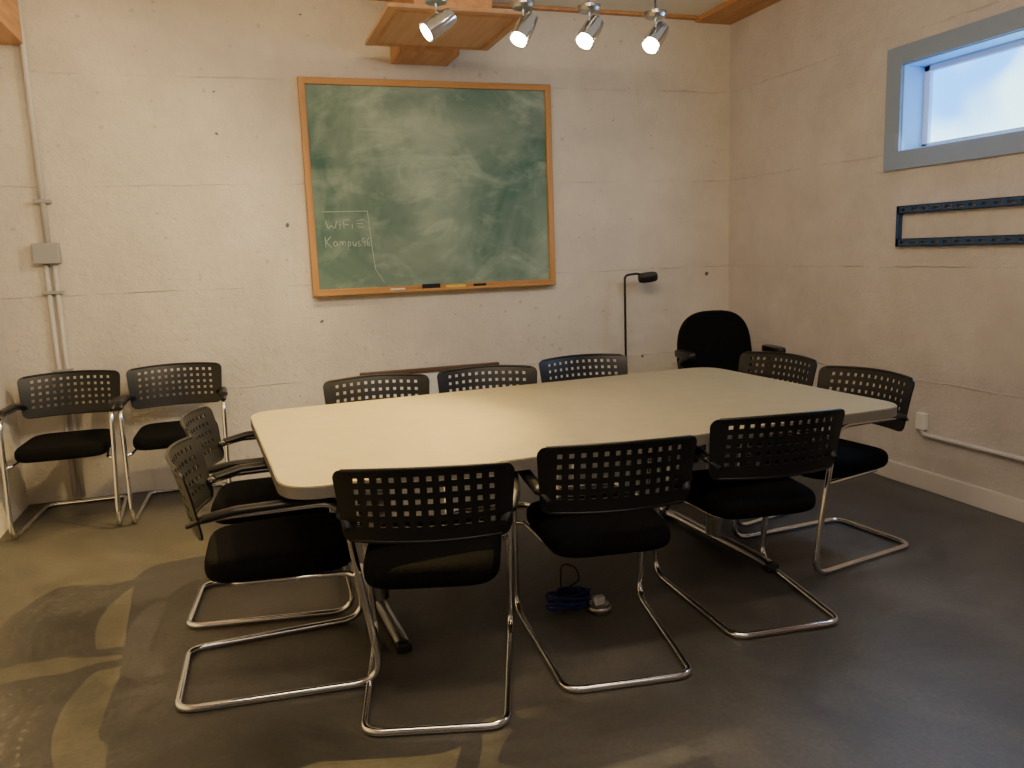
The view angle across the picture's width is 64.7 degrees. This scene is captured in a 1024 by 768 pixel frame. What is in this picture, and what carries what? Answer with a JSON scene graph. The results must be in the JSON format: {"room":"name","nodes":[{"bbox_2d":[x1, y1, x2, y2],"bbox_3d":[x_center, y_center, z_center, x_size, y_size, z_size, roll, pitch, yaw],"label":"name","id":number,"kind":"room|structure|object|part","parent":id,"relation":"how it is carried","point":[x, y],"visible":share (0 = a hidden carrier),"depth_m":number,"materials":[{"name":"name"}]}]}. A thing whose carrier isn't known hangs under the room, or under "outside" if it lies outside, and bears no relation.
{"room":"meeting room","nodes":[
{"label":"meeting room","id":0,"kind":"room"},
{"bbox_2d":[0,0,22,44],"bbox_3d":[-1.709,-1.566,0.972,0.289,0.379,7.599,-5,10,-18],"label":"ceiling beam","id":1,"kind":"structure","parent":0,"point":[10,26],"depth_m":4.40,"materials":[{"name":"brown wood"}]},
{"bbox_2d":[0,297,28,537],"bbox_3d":[-1.918,-0.222,1.104,0.250,3.060,7.600,-5,10,-18],"label":"wall","id":2,"kind":"structure","parent":0,"point":[18,494],"depth_m":4.70,"materials":[{"name":"paint"}]},
{"bbox_2d":[0,0,730,504],"bbox_3d":[-0.709,-0.997,5.588,5.550,3.060,0.250,-5,10,-18],"label":"wall","id":3,"kind":"structure","parent":0,"point":[169,131],"depth_m":5.14,"materials":[{"name":"paint"}]},
{"bbox_2d":[17,0,85,497],"bbox_3d":[-2.742,-0.789,4.758,0.140,3.020,0.064,-5,10,-18],"label":"conduit","id":4,"kind":"object","parent":3,"relation":"attached to","point":[45,253],"visible":0.84,"depth_m":4.75,"materials":[{"name":"grey metal"}]},
{"bbox_2d":[297,76,555,296],"bbox_3d":[-0.511,-1.319,5.425,1.702,1.375,0.086,-5,10,-18],"label":"chalkboard","id":5,"kind":"object","parent":3,"relation":"attached to","point":[411,185],"visible":1,"depth_m":5.43,"materials":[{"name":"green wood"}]},
{"bbox_2d":[317,282,555,296],"bbox_3d":[-0.482,-0.650,5.521,1.662,0.018,0.058,-5,10,-18],"label":"chalk tray","id":6,"kind":"object","parent":5,"relation":"on","point":[457,285],"depth_m":5.47,"materials":[{"name":"brown wood"}]},
{"bbox_2d":[373,0,698,19],"bbox_3d":[-0.720,-2.474,5.200,4.360,0.019,0.049,-5,10,-18],"label":"track","id":7,"kind":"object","parent":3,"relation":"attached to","point":[494,5],"depth_m":5.62,"materials":[{"name":"brown wood"}]},
{"bbox_2d":[0,445,1023,767],"bbox_3d":[0.601,1.116,2.164,5.550,0.100,8.200,-5,10,-18],"label":"floor","id":8,"kind":"structure","parent":0,"point":[921,665],"depth_m":2.89,"materials":[{"name":"concrete"}]},
{"bbox_2d":[0,370,127,538],"bbox_3d":[-2.507,0.367,4.582,0.592,0.819,0.667,-5,10,-18],"label":"armchair","id":9,"kind":"object","parent":8,"relation":"on","point":[91,442],"visible":0.93,"depth_m":4.66,"materials":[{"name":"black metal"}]},
{"bbox_3d":[-2.497,0.339,4.545,0.461,0.085,0.484,-5,10,-18],"label":"seat","id":10,"kind":"part","parent":9,"relation":"part of","materials":[{"name":"black fabric"}]},
{"bbox_3d":[-2.594,0.053,4.764,0.542,0.252,0.113,-5,10,-18],"label":"backrest","id":11,"kind":"part","parent":9,"relation":"part of","materials":[{"name":"black plastic"}]},
{"bbox_2d":[116,362,231,522],"bbox_3d":[-1.969,0.316,4.779,0.592,0.819,0.667,-5,10,-19],"label":"armchair","id":12,"kind":"object","parent":8,"relation":"on","point":[154,436],"visible":0.92,"depth_m":4.90,"materials":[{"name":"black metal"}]},
{"bbox_3d":[-2.060,0.002,4.959,0.542,0.252,0.113,-5,10,-19],"label":"backrest","id":13,"kind":"part","parent":12,"relation":"part of","materials":[{"name":"black plastic"}]},
{"bbox_3d":[-1.959,0.287,4.742,0.461,0.085,0.484,-5,10,-19],"label":"seat","id":14,"kind":"part","parent":12,"relation":"part of","materials":[{"name":"black fabric"}]},
{"bbox_2d":[180,406,354,628],"bbox_3d":[-1.025,0.509,3.387,0.667,0.819,0.592,-4,9,-12],"label":"armchair","id":15,"kind":"object","parent":8,"relation":"on","point":[250,491],"visible":0.59,"depth_m":3.26,"materials":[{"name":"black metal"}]},
{"bbox_3d":[-1.272,0.245,3.291,0.113,0.252,0.542,-4,9,-12],"label":"backrest","id":16,"kind":"part","parent":15,"relation":"part of","materials":[{"name":"black plastic"}]},
{"bbox_3d":[-0.993,0.473,3.389,0.484,0.085,0.461,-4,9,-12],"label":"seat","id":17,"kind":"part","parent":15,"relation":"part of","materials":[{"name":"black fabric"}]},
{"bbox_2d":[165,436,381,712],"bbox_3d":[-0.840,0.596,2.812,0.667,0.819,0.592,-5,10,-16],"label":"armchair","id":18,"kind":"object","parent":8,"relation":"on","point":[290,548],"visible":0.91,"depth_m":2.67,"materials":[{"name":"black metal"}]},
{"bbox_3d":[-1.082,0.335,2.699,0.113,0.252,0.542,-5,10,-16],"label":"backrest","id":19,"kind":"part","parent":18,"relation":"part of","materials":[{"name":"black plastic"}]},
{"bbox_3d":[-0.808,0.560,2.816,0.484,0.085,0.461,-5,10,-16],"label":"seat","id":20,"kind":"part","parent":18,"relation":"part of","materials":[{"name":"black fabric"}]},
{"bbox_2d":[323,373,445,525],"bbox_3d":[-0.630,0.396,3.988,0.592,0.819,0.667,-4,9,-12],"label":"armchair","id":21,"kind":"object","parent":8,"relation":"on","point":[330,390],"visible":0.2,"depth_m":4.19,"materials":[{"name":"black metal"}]},
{"bbox_3d":[-0.693,0.080,4.176,0.542,0.252,0.113,-4,9,-12],"label":"backrest","id":22,"kind":"part","parent":21,"relation":"part of","materials":[{"name":"black plastic"}]},
{"bbox_3d":[-0.628,0.472,4.000,0.560,0.666,0.667,-4,9,-12],"label":"tube frame","id":23,"kind":"part","parent":21,"relation":"part of","materials":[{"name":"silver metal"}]},
{"bbox_2d":[332,461,519,736],"bbox_3d":[-0.260,0.596,2.685,0.592,0.819,0.667,-2,9,-2],"label":"armchair","id":24,"kind":"object","parent":8,"relation":"on","point":[450,549],"visible":0.96,"depth_m":2.43,"materials":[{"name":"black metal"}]},
{"bbox_3d":[-0.259,0.354,2.400,0.542,0.252,0.113,-2,9,-2],"label":"backrest","id":25,"kind":"part","parent":24,"relation":"part of","materials":[{"name":"black plastic"}]},
{"bbox_3d":[-0.262,0.557,2.713,0.461,0.085,0.484,-2,9,-2],"label":"seat","id":26,"kind":"part","parent":24,"relation":"part of","materials":[{"name":"black fabric"}]},
{"bbox_2d":[359,362,498,398],"bbox_3d":[-0.547,0.209,5.633,0.980,0.655,0.040,-5,10,-18],"label":"panel","id":27,"kind":"object","parent":8,"relation":"on","point":[431,372],"visible":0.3,"depth_m":5.58,"materials":[{"name":"brown wood"}]},
{"bbox_3d":[-0.558,-0.100,5.582,0.980,0.030,0.040,-5,10,-18],"label":"rail","id":28,"kind":"part","parent":27,"relation":"part of","materials":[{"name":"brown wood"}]},
{"bbox_2d":[437,365,560,512],"bbox_3d":[-0.084,0.348,4.167,0.592,0.819,0.667,-3,9,-8],"label":"armchair","id":29,"kind":"object","parent":8,"relation":"on","point":[443,379],"visible":0.23,"depth_m":4.37,"materials":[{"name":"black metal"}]},
{"bbox_3d":[-0.130,0.030,4.357,0.542,0.252,0.113,-3,9,-8],"label":"backrest","id":30,"kind":"part","parent":29,"relation":"part of","materials":[{"name":"black plastic"}]},
{"bbox_3d":[-0.081,0.423,4.179,0.560,0.666,0.667,-3,9,-8],"label":"tube frame","id":31,"kind":"part","parent":29,"relation":"part of","materials":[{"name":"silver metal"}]},
{"bbox_2d":[544,563,590,610],"bbox_3d":[0.226,0.821,3.249,0.194,0.154,0.146,-5,10,-18],"label":"cable","id":32,"kind":"object","parent":8,"relation":"on","point":[563,597],"visible":1,"depth_m":3.23,"materials":[{"name":"blue plastic"}]},
{"bbox_2d":[250,367,896,653],"bbox_3d":[0.230,0.474,3.568,2.510,0.740,1.400,-6,10,-21],"label":"conference table","id":33,"kind":"object","parent":8,"relation":"on","point":[301,448],"visible":0.84,"depth_m":3.32,"materials":[{"name":"beige laminate"}]},
{"bbox_2d":[586,594,611,615],"bbox_3d":[0.346,0.872,3.214,0.100,0.062,0.100,-5,10,-18],"label":"power socket","id":34,"kind":"object","parent":8,"relation":"on","point":[598,606],"visible":1,"depth_m":3.19,"materials":[{"name":"silver metal"}]},
{"bbox_2d":[539,353,669,511],"bbox_3d":[0.487,0.274,4.494,0.592,0.819,0.667,-5,10,-15],"label":"armchair","id":35,"kind":"object","parent":8,"relation":"on","point":[621,362],"visible":0.26,"depth_m":4.70,"materials":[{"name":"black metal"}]},
{"bbox_3d":[0.411,-0.042,4.679,0.542,0.252,0.113,-5,10,-15],"label":"backrest","id":36,"kind":"part","parent":35,"relation":"part of","materials":[{"name":"black plastic"}]},
{"bbox_3d":[0.490,0.349,4.506,0.560,0.666,0.667,-5,10,-15],"label":"tube frame","id":37,"kind":"part","parent":35,"relation":"part of","materials":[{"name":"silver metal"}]},
{"bbox_2d":[513,435,696,692],"bbox_3d":[0.316,0.540,2.901,0.592,0.819,0.667,-4,9,-10],"label":"armchair","id":38,"kind":"object","parent":8,"relation":"on","point":[612,521],"visible":0.96,"depth_m":2.66,"materials":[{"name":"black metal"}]},
{"bbox_3d":[0.309,0.501,2.929,0.461,0.085,0.484,-4,9,-10],"label":"seat","id":39,"kind":"part","parent":38,"relation":"part of","materials":[{"name":"black fabric"}]},
{"bbox_3d":[0.351,0.296,2.620,0.542,0.252,0.113,-4,9,-10],"label":"backrest","id":40,"kind":"part","parent":38,"relation":"part of","materials":[{"name":"black plastic"}]},
{"bbox_2d":[624,272,657,356],"bbox_3d":[0.890,-0.194,5.949,0.367,1.244,0.250,-5,10,-18],"label":"floor lamp","id":41,"kind":"object","parent":8,"relation":"on","point":[646,277],"visible":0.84,"depth_m":5.85,"materials":[{"name":"black metal"}]},
{"bbox_2d":[674,310,785,464],"bbox_3d":[1.455,0.009,5.426,0.710,0.973,0.617,-4,9,-10],"label":"swivel chair","id":42,"kind":"object","parent":8,"relation":"on","point":[712,338],"visible":0.4,"depth_m":5.56,"materials":[{"name":"black fabric"}]},
{"bbox_3d":[1.404,-0.242,5.619,0.545,0.540,0.110,-4,2,-10],"label":"backrest","id":43,"kind":"part","parent":42,"relation":"part of","materials":[{"name":"black fabric"}]},
{"bbox_2d":[669,351,816,526],"bbox_3d":[1.266,0.264,4.378,0.667,0.819,0.592,-7,11,-29],"label":"armchair","id":44,"kind":"object","parent":8,"relation":"on","point":[745,359],"visible":0.27,"depth_m":4.44,"materials":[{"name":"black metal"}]},
{"bbox_3d":[1.269,0.340,4.390,0.667,0.666,0.560,-7,11,-29],"label":"tube frame","id":45,"kind":"part","parent":44,"relation":"part of","materials":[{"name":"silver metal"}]},
{"bbox_3d":[1.236,0.235,4.356,0.484,0.085,0.461,-7,11,-29],"label":"seat","id":46,"kind":"part","parent":44,"relation":"part of","materials":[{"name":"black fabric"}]},
{"bbox_3d":[1.467,-0.043,4.449,0.113,0.252,0.542,-7,11,-29],"label":"backrest","id":47,"kind":"part","parent":44,"relation":"part of","materials":[{"name":"black plastic"}]},
{"bbox_2d":[652,408,844,638],"bbox_3d":[0.936,0.464,3.224,0.592,0.819,0.667,-4,9,-12],"label":"armchair","id":48,"kind":"object","parent":8,"relation":"on","point":[743,491],"visible":0.89,"depth_m":2.99,"materials":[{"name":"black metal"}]},
{"bbox_3d":[0.927,0.426,3.252,0.461,0.085,0.484,-4,9,-12],"label":"seat","id":49,"kind":"part","parent":48,"relation":"part of","materials":[{"name":"black fabric"}]},
{"bbox_3d":[0.979,0.221,2.945,0.542,0.252,0.113,-4,9,-12],"label":"backrest","id":50,"kind":"part","parent":48,"relation":"part of","materials":[{"name":"black plastic"}]},
{"bbox_2d":[731,366,914,574],"bbox_3d":[1.459,0.359,3.752,0.667,0.819,0.592,-6,10,-25],"label":"armchair","id":51,"kind":"object","parent":8,"relation":"on","point":[855,459],"visible":0.53,"depth_m":3.66,"materials":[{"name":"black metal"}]},
{"bbox_3d":[1.427,0.330,3.733,0.484,0.085,0.461,-6,10,-25],"label":"seat","id":52,"kind":"part","parent":51,"relation":"part of","materials":[{"name":"black fabric"}]},
{"bbox_3d":[1.667,0.055,3.809,0.113,0.252,0.542,-6,10,-25],"label":"backrest","id":53,"kind":"part","parent":51,"relation":"part of","materials":[{"name":"black plastic"}]},
{"bbox_2d":[492,0,727,15],"bbox_3d":[0.488,-2.001,1.655,5.550,0.100,8.200,-5,10,-18],"label":"ceiling","id":54,"kind":"structure","parent":0,"point":[680,7],"depth_m":5.54,"materials":[{"name":"beige paint"}]},
{"bbox_2d":[387,0,459,65],"bbox_3d":[-0.565,-2.275,5.139,0.380,0.404,0.318,-5,10,-18],"label":"stub","id":55,"kind":"object","parent":54,"relation":"attached to","point":[403,55],"visible":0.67,"depth_m":5.10,"materials":[{"name":"brown wood"}]},
{"bbox_2d":[365,2,524,50],"bbox_3d":[-0.397,-2.044,4.655,0.780,0.022,0.800,-5,10,-18],"label":"board","id":56,"kind":"object","parent":55,"relation":"attached to","point":[470,32],"visible":0.77,"depth_m":4.59,"materials":[{"name":"brown wood"}]},
{"bbox_2d":[391,0,491,8],"bbox_3d":[-0.423,-2.234,4.682,0.440,0.347,0.620,-5,10,-18],"label":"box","id":57,"kind":"object","parent":56,"relation":"on","point":[459,3],"visible":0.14,"depth_m":4.44,"materials":[{"name":"brown wood"}]},
{"bbox_2d":[375,10,518,49],"bbox_3d":[-0.397,-2.030,4.658,0.680,0.007,0.700,-5,10,-18],"label":"lip","id":58,"kind":"object","parent":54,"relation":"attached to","point":[396,11],"visible":1,"depth_m":4.58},
{"bbox_2d":[728,0,1023,499],"bbox_3d":[3.007,-0.663,2.715,0.308,3.060,7.600,-5,10,-18],"label":"wall","id":59,"kind":"structure","parent":0,"point":[817,271],"depth_m":4.82,"materials":[{"name":"paint"}]},
{"bbox_2d":[695,0,780,24],"bbox_3d":[2.692,-2.131,2.386,0.299,0.034,7.599,-5,10,-18],"label":"trim","id":60,"kind":"structure","parent":59,"relation":"attached to","point":[729,12],"depth_m":5.66,"materials":[{"name":"brown wood"}]},
{"bbox_2d":[874,459,1023,522],"bbox_3d":[2.930,0.803,2.910,0.022,0.110,7.600,-5,10,-18],"label":"baseboard","id":61,"kind":"structure","parent":59,"relation":"attached to","point":[1008,506],"depth_m":4.39,"materials":[{"name":"grey"}]},
{"bbox_2d":[883,6,1023,171],"bbox_3d":[2.451,-1.433,3.770,0.018,0.670,1.870,-5,10,-18],"label":"window frame","id":62,"kind":"structure","parent":59,"relation":"attached to","point":[1010,21],"depth_m":4.28,"materials":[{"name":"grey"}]},
{"bbox_2d":[901,29,1023,150],"bbox_3d":[2.583,-1.445,3.813,0.260,0.470,1.650,-5,10,-18],"label":"reveal","id":63,"kind":"object","parent":59,"relation":"attached to","point":[914,72],"visible":0.54,"depth_m":4.54,"materials":[{"name":"blue"}]},
{"bbox_2d":[922,38,1023,146],"bbox_3d":[2.611,-1.448,3.822,0.060,0.458,1.638,-5,10,-18],"label":"window","id":64,"kind":"structure","parent":63,"relation":"attached to","point":[986,94],"depth_m":4.28,"materials":[{"name":"blue"}]},
{"bbox_3d":[2.611,-1.448,3.822,0.060,0.458,1.638,-5,10,-18],"label":"sash","id":65,"kind":"part","parent":64,"relation":"part of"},
{"bbox_2d":[915,412,1023,461],"bbox_3d":[3.188,0.613,2.049,0.035,0.135,5.475,-5,10,-18],"label":"conduit","id":66,"kind":"object","parent":59,"relation":"attached to","point":[921,421],"visible":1,"depth_m":4.39,"materials":[{"name":"grey"}]},
{"bbox_3d":[0.168,-2.136,3.970,1.700,0.354,0.040,-5,10,-18],"label":"track","id":67,"kind":"object","parent":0,"visible":0},
{"bbox_2d":[420,0,456,41],"bbox_3d":[-0.353,-1.770,3.847,0.179,0.272,0.116,-5,10,-18],"label":"track spotlight","id":68,"kind":"object","parent":67,"relation":"hanging from","point":[433,27],"visible":1,"depth_m":3.83,"materials":[{"name":"silver metal"}]},
{"bbox_3d":[-0.382,-1.688,3.848,0.075,0.076,0.074,-5,10,-18],"label":"bulb","id":69,"kind":"part","parent":68,"relation":"part of","materials":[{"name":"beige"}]},
{"bbox_2d":[509,0,537,47],"bbox_3d":[0.058,-1.805,3.985,0.115,0.277,0.166,4,11,34],"label":"track spotlight","id":70,"kind":"object","parent":67,"relation":"hanging from","point":[520,36],"visible":1,"depth_m":3.96,"materials":[{"name":"silver metal"}]},
{"bbox_3d":[0.043,-1.720,3.977,0.076,0.076,0.077,-5,10,-18],"label":"bulb","id":71,"kind":"part","parent":70,"relation":"part of","materials":[{"name":"beige glass"}]},
{"bbox_2d":[576,0,603,49],"bbox_3d":[0.395,-1.833,4.084,0.172,0.276,0.115,-10,12,-40],"label":"track spotlight","id":72,"kind":"object","parent":67,"relation":"hanging from","point":[590,31],"visible":1,"depth_m":4.06,"materials":[{"name":"silver metal"}]},
{"bbox_3d":[0.377,-1.749,4.074,0.077,0.077,0.077,-5,10,-18],"label":"bulb","id":73,"kind":"part","parent":72,"relation":"part of","materials":[{"name":"beige glass"}]},
{"bbox_2d":[642,0,668,53],"bbox_3d":[0.755,-1.871,4.233,0.174,0.275,0.115,-10,12,-40],"label":"track spotlight","id":74,"kind":"object","parent":67,"relation":"hanging from","point":[653,41],"visible":1,"depth_m":4.21,"materials":[{"name":"silver metal"}]},
{"bbox_3d":[0.737,-1.787,4.222,0.077,0.077,0.077,-5,10,-18],"label":"bulb","id":75,"kind":"part","parent":74,"relation":"part of","materials":[{"name":"beige glass"}]},
{"bbox_3d":[0.749,-1.925,4.221,0.011,0.165,0.011,-10,12,-40],"label":"stem","id":76,"kind":"part","parent":74,"relation":"part of","materials":[{"name":"silver metal"}]}
]}

